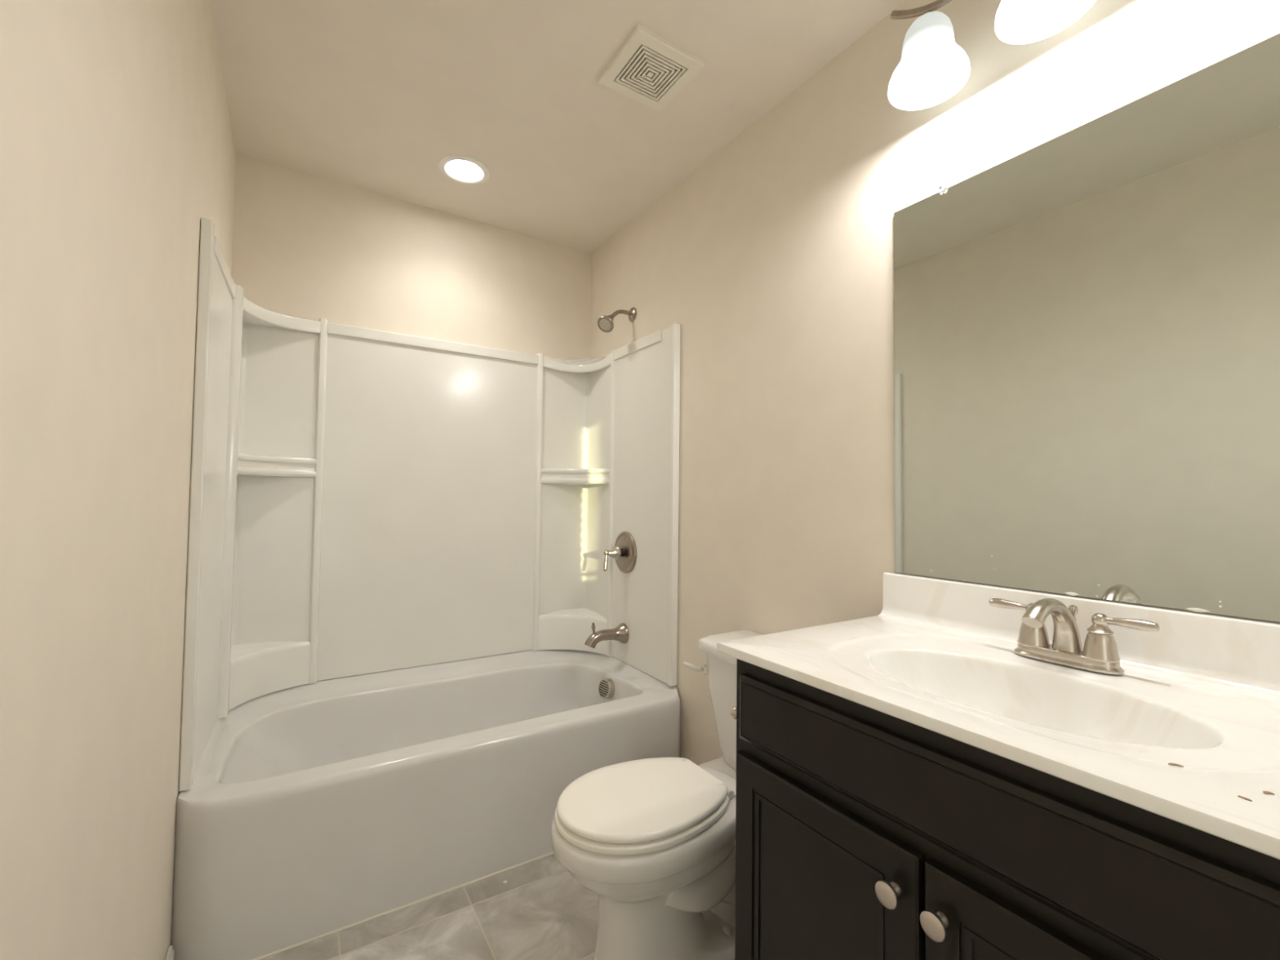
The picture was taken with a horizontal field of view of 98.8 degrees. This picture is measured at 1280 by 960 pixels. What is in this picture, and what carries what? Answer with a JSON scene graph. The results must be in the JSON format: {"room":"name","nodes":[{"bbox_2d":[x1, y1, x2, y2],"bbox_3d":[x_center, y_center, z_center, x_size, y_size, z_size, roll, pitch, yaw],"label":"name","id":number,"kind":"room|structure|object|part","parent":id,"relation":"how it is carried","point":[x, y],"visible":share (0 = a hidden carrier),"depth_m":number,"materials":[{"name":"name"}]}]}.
{"room":"bathroom","nodes":[
{"label":"bathroom","id":0,"kind":"room"},
{"bbox_2d":[0,0,235,959],"bbox_3d":[-0.741,-0.056,0.673,0.100,2.453,3.413,2,-2,-32],"label":"wall","id":1,"kind":"structure","parent":0,"point":[117,142],"depth_m":0.72,"materials":[{"name":"beige paint"}]},
{"bbox_2d":[164,945,174,959],"bbox_3d":[-0.478,1.119,0.302,0.012,0.088,2.355,2,-2,-32],"label":"baseboard","id":2,"kind":"structure","parent":1,"relation":"attached to","point":[170,953],"depth_m":1.28,"materials":[{"name":"white paint"}]},
{"bbox_2d":[231,153,591,359],"bbox_3d":[-0.941,0.002,2.506,1.524,2.453,0.100,2,-2,-32],"label":"wall","id":3,"kind":"structure","parent":0,"point":[306,246],"depth_m":2.40,"materials":[{"name":"beige paint"}]},
{"bbox_2d":[178,217,680,791],"bbox_3d":[-0.701,0.080,2.122,1.522,1.450,0.801,2,-2,-32],"label":"shower surround","id":4,"kind":"object","parent":3,"relation":"attached to","point":[363,500],"visible":1,"depth_m":2.31,"materials":[{"name":"white plastic"}]},
{"bbox_3d":[-1.258,0.057,1.614,0.036,1.446,0.539,2,-2,-32],"label":"panel","id":5,"kind":"part","parent":4,"relation":"part of","materials":[{"name":"white plastic"}]},
{"bbox_2d":[237,453,316,477],"bbox_3d":[-1.337,-0.052,2.026,0.274,0.076,0.238,2,-2,-32],"label":"shelf","id":6,"kind":"object","parent":4,"relation":"attached to","point":[249,464],"depth_m":2.08,"materials":[{"name":"white plastic"}]},
{"bbox_3d":[-0.898,0.093,2.449,0.930,1.438,0.037,2,-2,-32],"label":"panel","id":7,"kind":"part","parent":4,"relation":"part of","materials":[{"name":"white plastic"}]},
{"bbox_2d":[541,468,609,484],"bbox_3d":[-0.317,-0.020,2.654,0.268,0.076,0.266,2,-2,-32],"label":"shelf","id":8,"kind":"object","parent":4,"relation":"attached to","point":[548,476],"depth_m":2.70,"materials":[{"name":"white plastic"}]},
{"bbox_2d":[584,622,628,648],"bbox_3d":[-0.156,0.681,2.433,0.194,0.113,0.092,2,-2,-32],"label":"tub spout","id":9,"kind":"object","parent":4,"relation":"attached to","point":[620,633],"visible":1,"depth_m":2.42,"materials":[{"name":"silver metal"}]},
{"bbox_3d":[-0.204,0.651,2.403,0.019,0.056,0.018,2,-2,-32],"label":"diverter knob","id":10,"kind":"part","parent":9,"relation":"part of","materials":[{"name":"silver metal"}]},
{"bbox_3d":[-0.172,0.700,2.422,0.156,0.074,0.049,2,-2,-32],"label":"spout","id":11,"kind":"part","parent":9,"relation":"part of","materials":[{"name":"silver metal"}]},
{"bbox_2d":[603,531,636,573],"bbox_3d":[-0.113,0.326,2.457,0.117,0.188,0.188,2,-2,-32],"label":"shower valve","id":12,"kind":"object","parent":4,"relation":"attached to","point":[624,552],"visible":1,"depth_m":2.44,"materials":[{"name":"silver metal"}]},
{"bbox_3d":[-0.152,0.364,2.427,0.022,0.080,0.019,2,-2,-32],"label":"lever","id":13,"kind":"part","parent":12,"relation":"part of","materials":[{"name":"silver metal"}]},
{"bbox_3d":[-0.129,0.325,2.447,0.074,0.062,0.062,2,-2,-32],"label":"handle","id":14,"kind":"part","parent":12,"relation":"part of","materials":[{"name":"silver metal"}]},
{"bbox_3d":[0.007,0.098,2.398,0.031,1.446,0.511,2,-2,-32],"label":"panel","id":15,"kind":"part","parent":4,"relation":"part of","materials":[{"name":"white plastic"}]},
{"bbox_2d":[261,853,598,959],"bbox_3d":[-0.070,1.242,1.066,1.724,0.100,3.413,2,-2,-32],"label":"floor","id":16,"kind":"structure","parent":0,"point":[541,912],"depth_m":1.47,"materials":[{"name":"grey tile"}]},
{"bbox_2d":[170,648,679,959],"bbox_3d":[-0.688,1.010,2.054,1.528,0.416,0.889,2,-2,-32],"label":"bathtub","id":17,"kind":"object","parent":16,"relation":"on","point":[320,809],"visible":0.84,"depth_m":1.65,"materials":[{"name":"white ceramic"}]},
{"bbox_2d":[599,680,608,697],"bbox_3d":[-0.154,0.894,2.353,0.016,0.061,0.068,2,-2,-39],"label":"grille","id":18,"kind":"object","parent":17,"relation":"attached to","point":[604,684],"depth_m":2.35,"materials":[{"name":"grey metal"}]},
{"bbox_2d":[551,630,762,959],"bbox_3d":[0.127,0.845,1.461,0.767,0.724,0.457,2,-2,-32],"label":"toilet","id":19,"kind":"object","parent":16,"relation":"on","point":[654,838],"visible":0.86,"depth_m":1.29,"materials":[{"name":"white ceramic"}]},
{"bbox_3d":[-0.004,0.807,1.362,0.424,0.019,0.340,2,-2,-32],"label":"seat","id":20,"kind":"part","parent":19,"relation":"part of","materials":[{"name":"white plastic"}]},
{"bbox_3d":[-0.001,0.782,1.364,0.418,0.024,0.328,2,-2,-32],"label":"seat lid","id":21,"kind":"part","parent":19,"relation":"part of","materials":[{"name":"white plastic"}]},
{"bbox_3d":[0.164,0.588,1.727,0.061,0.022,0.013,0,-2,29],"label":"handle","id":22,"kind":"part","parent":19,"relation":"part of","materials":[{"name":"white plastic"}]},
{"bbox_3d":[0.195,0.591,1.716,0.020,0.034,0.034,1,-2,5],"label":"trip lever","id":23,"kind":"part","parent":19,"relation":"part of","materials":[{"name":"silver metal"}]},
{"bbox_3d":[0.366,0.694,1.599,0.202,0.334,0.400,2,-2,-32],"label":"tank","id":24,"kind":"part","parent":19,"relation":"part of","materials":[{"name":"white ceramic"}]},
{"bbox_3d":[0.366,0.510,1.603,0.231,0.038,0.428,2,-2,-32],"label":"tank lid","id":25,"kind":"part","parent":19,"relation":"part of","materials":[{"name":"white ceramic"}]},
{"bbox_2d":[734,658,1279,959],"bbox_3d":[0.606,0.770,0.887,0.592,0.850,0.779,2,-2,-32],"label":"vanity cabinet","id":26,"kind":"object","parent":16,"relation":"on","point":[863,833],"visible":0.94,"depth_m":0.72,"materials":[{"name":"brown wood"}]},
{"bbox_2d":[730,706,736,719],"bbox_3d":[0.220,0.498,1.154,0.040,0.040,0.076,2,-2,-32],"label":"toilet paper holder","id":27,"kind":"object","parent":26,"relation":"attached to","point":[733,711],"visible":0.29,"depth_m":1.17,"materials":[{"name":"silver metal"}]},
{"bbox_3d":[0.288,0.800,0.906,0.020,0.552,0.368,2,-2,-32],"label":"door","id":28,"kind":"part","parent":26,"relation":"part of","materials":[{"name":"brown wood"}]},
{"bbox_3d":[0.351,0.581,0.772,0.028,0.034,0.034,2,-2,-32],"label":"knob","id":29,"kind":"part","parent":26,"relation":"part of","materials":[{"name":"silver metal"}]},
{"bbox_3d":[0.386,0.579,0.717,0.028,0.034,0.034,2,-2,-32],"label":"knob","id":30,"kind":"part","parent":26,"relation":"part of","materials":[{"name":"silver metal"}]},
{"bbox_2d":[716,572,1279,859],"bbox_3d":[0.621,0.342,0.905,0.572,0.240,0.841,2,-2,-32],"label":"countertop","id":31,"kind":"structure","parent":26,"relation":"on","point":[1200,693],"depth_m":0.89,"materials":[{"name":"beige stone"}]},
{"bbox_2d":[988,598,1159,674],"bbox_3d":[0.776,0.271,0.994,0.200,0.120,0.200,0,-2,17],"label":"faucet","id":32,"kind":"object","parent":31,"relation":"on","point":[1100,654],"visible":1,"depth_m":0.97,"materials":[{"name":"silver metal"}]},
{"bbox_3d":[0.730,0.247,1.085,0.018,0.018,0.072,2,-2,-32],"label":"lever","id":33,"kind":"part","parent":32,"relation":"part of","materials":[{"name":"silver metal"}]},
{"bbox_3d":[0.752,0.275,1.049,0.052,0.079,0.052,2,-2,-32],"label":"handle","id":34,"kind":"part","parent":32,"relation":"part of","materials":[{"name":"silver metal"}]},
{"bbox_3d":[0.731,0.263,0.976,0.170,0.106,0.048,2,-2,-32],"label":"spout","id":35,"kind":"part","parent":32,"relation":"part of","materials":[{"name":"silver metal"}]},
{"bbox_3d":[0.779,0.321,1.004,0.060,0.022,0.164,2,-2,-32],"label":"plate","id":36,"kind":"part","parent":32,"relation":"part of","materials":[{"name":"silver metal"}]},
{"bbox_3d":[0.808,0.275,1.024,0.016,0.083,0.015,2,-2,-32],"label":"lift rod","id":37,"kind":"part","parent":32,"relation":"part of","materials":[{"name":"silver metal"}]},
{"bbox_3d":[0.807,0.273,0.962,0.052,0.079,0.052,2,-2,-32],"label":"handle","id":38,"kind":"part","parent":32,"relation":"part of","materials":[{"name":"silver metal"}]},
{"bbox_3d":[0.830,0.243,0.928,0.018,0.018,0.072,2,-2,-32],"label":"lever","id":39,"kind":"part","parent":32,"relation":"part of","materials":[{"name":"silver metal"}]},
{"bbox_2d":[1168,762,1183,767],"bbox_3d":[0.593,0.315,0.608,0.013,0.002,0.005,-1,-2,40],"label":"chip","id":40,"kind":"object","parent":31,"relation":"on","point":[1170,763],"visible":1,"depth_m":0.61,"materials":[{"name":"beige"}]},
{"bbox_2d":[1237,795,1252,801],"bbox_3d":[0.596,0.313,0.540,0.003,0.001,0.010,2,-2,-25],"label":"chip","id":41,"kind":"object","parent":31,"relation":"on","point":[1239,796],"visible":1,"depth_m":0.54,"materials":[{"name":"beige"}]},
{"bbox_2d":[1262,791,1274,795],"bbox_3d":[0.630,0.314,0.551,0.008,0.002,0.006,1,-2,4],"label":"chip","id":42,"kind":"object","parent":31,"relation":"on","point":[1264,792],"visible":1,"depth_m":0.55,"materials":[{"name":"beige"}]},
{"bbox_3d":[0.490,0.792,0.586,0.020,0.552,0.376,2,-2,-32],"label":"door","id":43,"kind":"part","parent":26,"relation":"part of","materials":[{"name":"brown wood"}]},
{"bbox_2d":[210,0,906,253],"bbox_3d":[-0.040,-1.309,1.149,1.724,0.100,3.413,2,-2,-32],"label":"ceiling","id":44,"kind":"structure","parent":0,"point":[371,95],"depth_m":1.76,"materials":[{"name":"paint"}]},
{"bbox_2d":[438,154,489,184],"bbox_3d":[-0.697,-1.228,2.180,0.194,0.010,0.194,2,-2,-32],"label":"recessed light","id":45,"kind":"object","parent":44,"relation":"in","point":[460,168],"visible":1,"depth_m":2.17,"materials":[{"name":"white"}]},
{"bbox_2d":[598,23,705,111],"bbox_3d":[0.031,-1.232,1.660,0.233,0.018,0.233,2,-2,-32],"label":"ceiling vent","id":46,"kind":"object","parent":44,"relation":"in","point":[648,68],"visible":1,"depth_m":1.64,"materials":[{"name":"beige plastic"}]},
{"bbox_3d":[0.031,-1.227,1.660,0.016,0.006,0.016,2,-2,-32],"label":"plate","id":47,"kind":"part","parent":46,"relation":"part of","materials":[{"name":"beige plastic"}]},
{"bbox_2d":[590,0,1279,764],"bbox_3d":[0.631,-0.011,1.541,0.100,2.453,3.413,2,-2,-32],"label":"wall","id":48,"kind":"structure","parent":0,"point":[773,258],"depth_m":1.63,"materials":[{"name":"beige paint"}]},
{"bbox_2d":[597,306,636,332],"bbox_3d":[-0.100,-0.727,2.468,0.197,0.145,0.075,2,-2,-42],"label":"shower","id":49,"kind":"object","parent":48,"relation":"attached to","point":[605,323],"visible":1,"depth_m":2.44,"materials":[{"name":"silver metal"}]},
{"bbox_3d":[-0.088,-0.746,2.497,0.132,0.064,0.021,2,-2,-35],"label":"shower arm","id":50,"kind":"part","parent":49,"relation":"part of","materials":[{"name":"silver metal"}]},
{"bbox_2d":[887,0,970,111],"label":"vanity light","id":51,"kind":"object","parent":48,"relation":"attached to","point":[932,68],"depth_m":1.24,"materials":[{"name":"white glass"}]},
{"bbox_3d":[0.650,-0.990,1.240,0.060,0.087,0.060,2,-2,-32],"label":"bulb","id":52,"kind":"part","parent":51,"relation":"part of","materials":[{"name":"white glass"}]},
{"bbox_3d":[0.649,-0.964,1.240,0.165,0.150,0.165,2,-2,-32],"label":"lamp shade","id":53,"kind":"part","parent":51,"relation":"part of","materials":[{"name":"white glass"}]},
{"bbox_2d":[994,0,1096,44],"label":"vanity light","id":54,"kind":"object","parent":48,"relation":"attached to","point":[1016,21],"depth_m":1.10,"materials":[{"name":"white glass"}]},
{"bbox_3d":[0.772,-0.969,1.045,0.165,0.150,0.165,2,-2,-32],"label":"lamp shade","id":55,"kind":"part","parent":54,"relation":"part of","materials":[{"name":"white glass"}]},
{"bbox_2d":[877,572,1279,697],"bbox_3d":[0.846,0.282,1.049,0.042,0.107,0.841,2,-2,-32],"label":"backsplash","id":56,"kind":"structure","parent":48,"relation":"attached to","point":[1241,654],"depth_m":0.98,"materials":[{"name":"beige stone"}]},
{"bbox_2d":[893,32,1279,622],"bbox_3d":[0.869,-0.238,1.076,0.008,0.930,0.797,2,-2,-32],"label":"wall mirror","id":57,"kind":"object","parent":48,"relation":"attached to","point":[1086,321],"visible":1,"depth_m":1.04,"materials":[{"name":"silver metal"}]},
{"bbox_2d":[936,183,946,194],"bbox_3d":[0.723,-0.698,1.316,0.010,0.018,0.021,2,-2,-32],"label":"mirror clip","id":58,"kind":"object","parent":57,"relation":"attached to","point":[941,188],"visible":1,"depth_m":1.31,"materials":[{"name":"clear plastic"}]}
]}

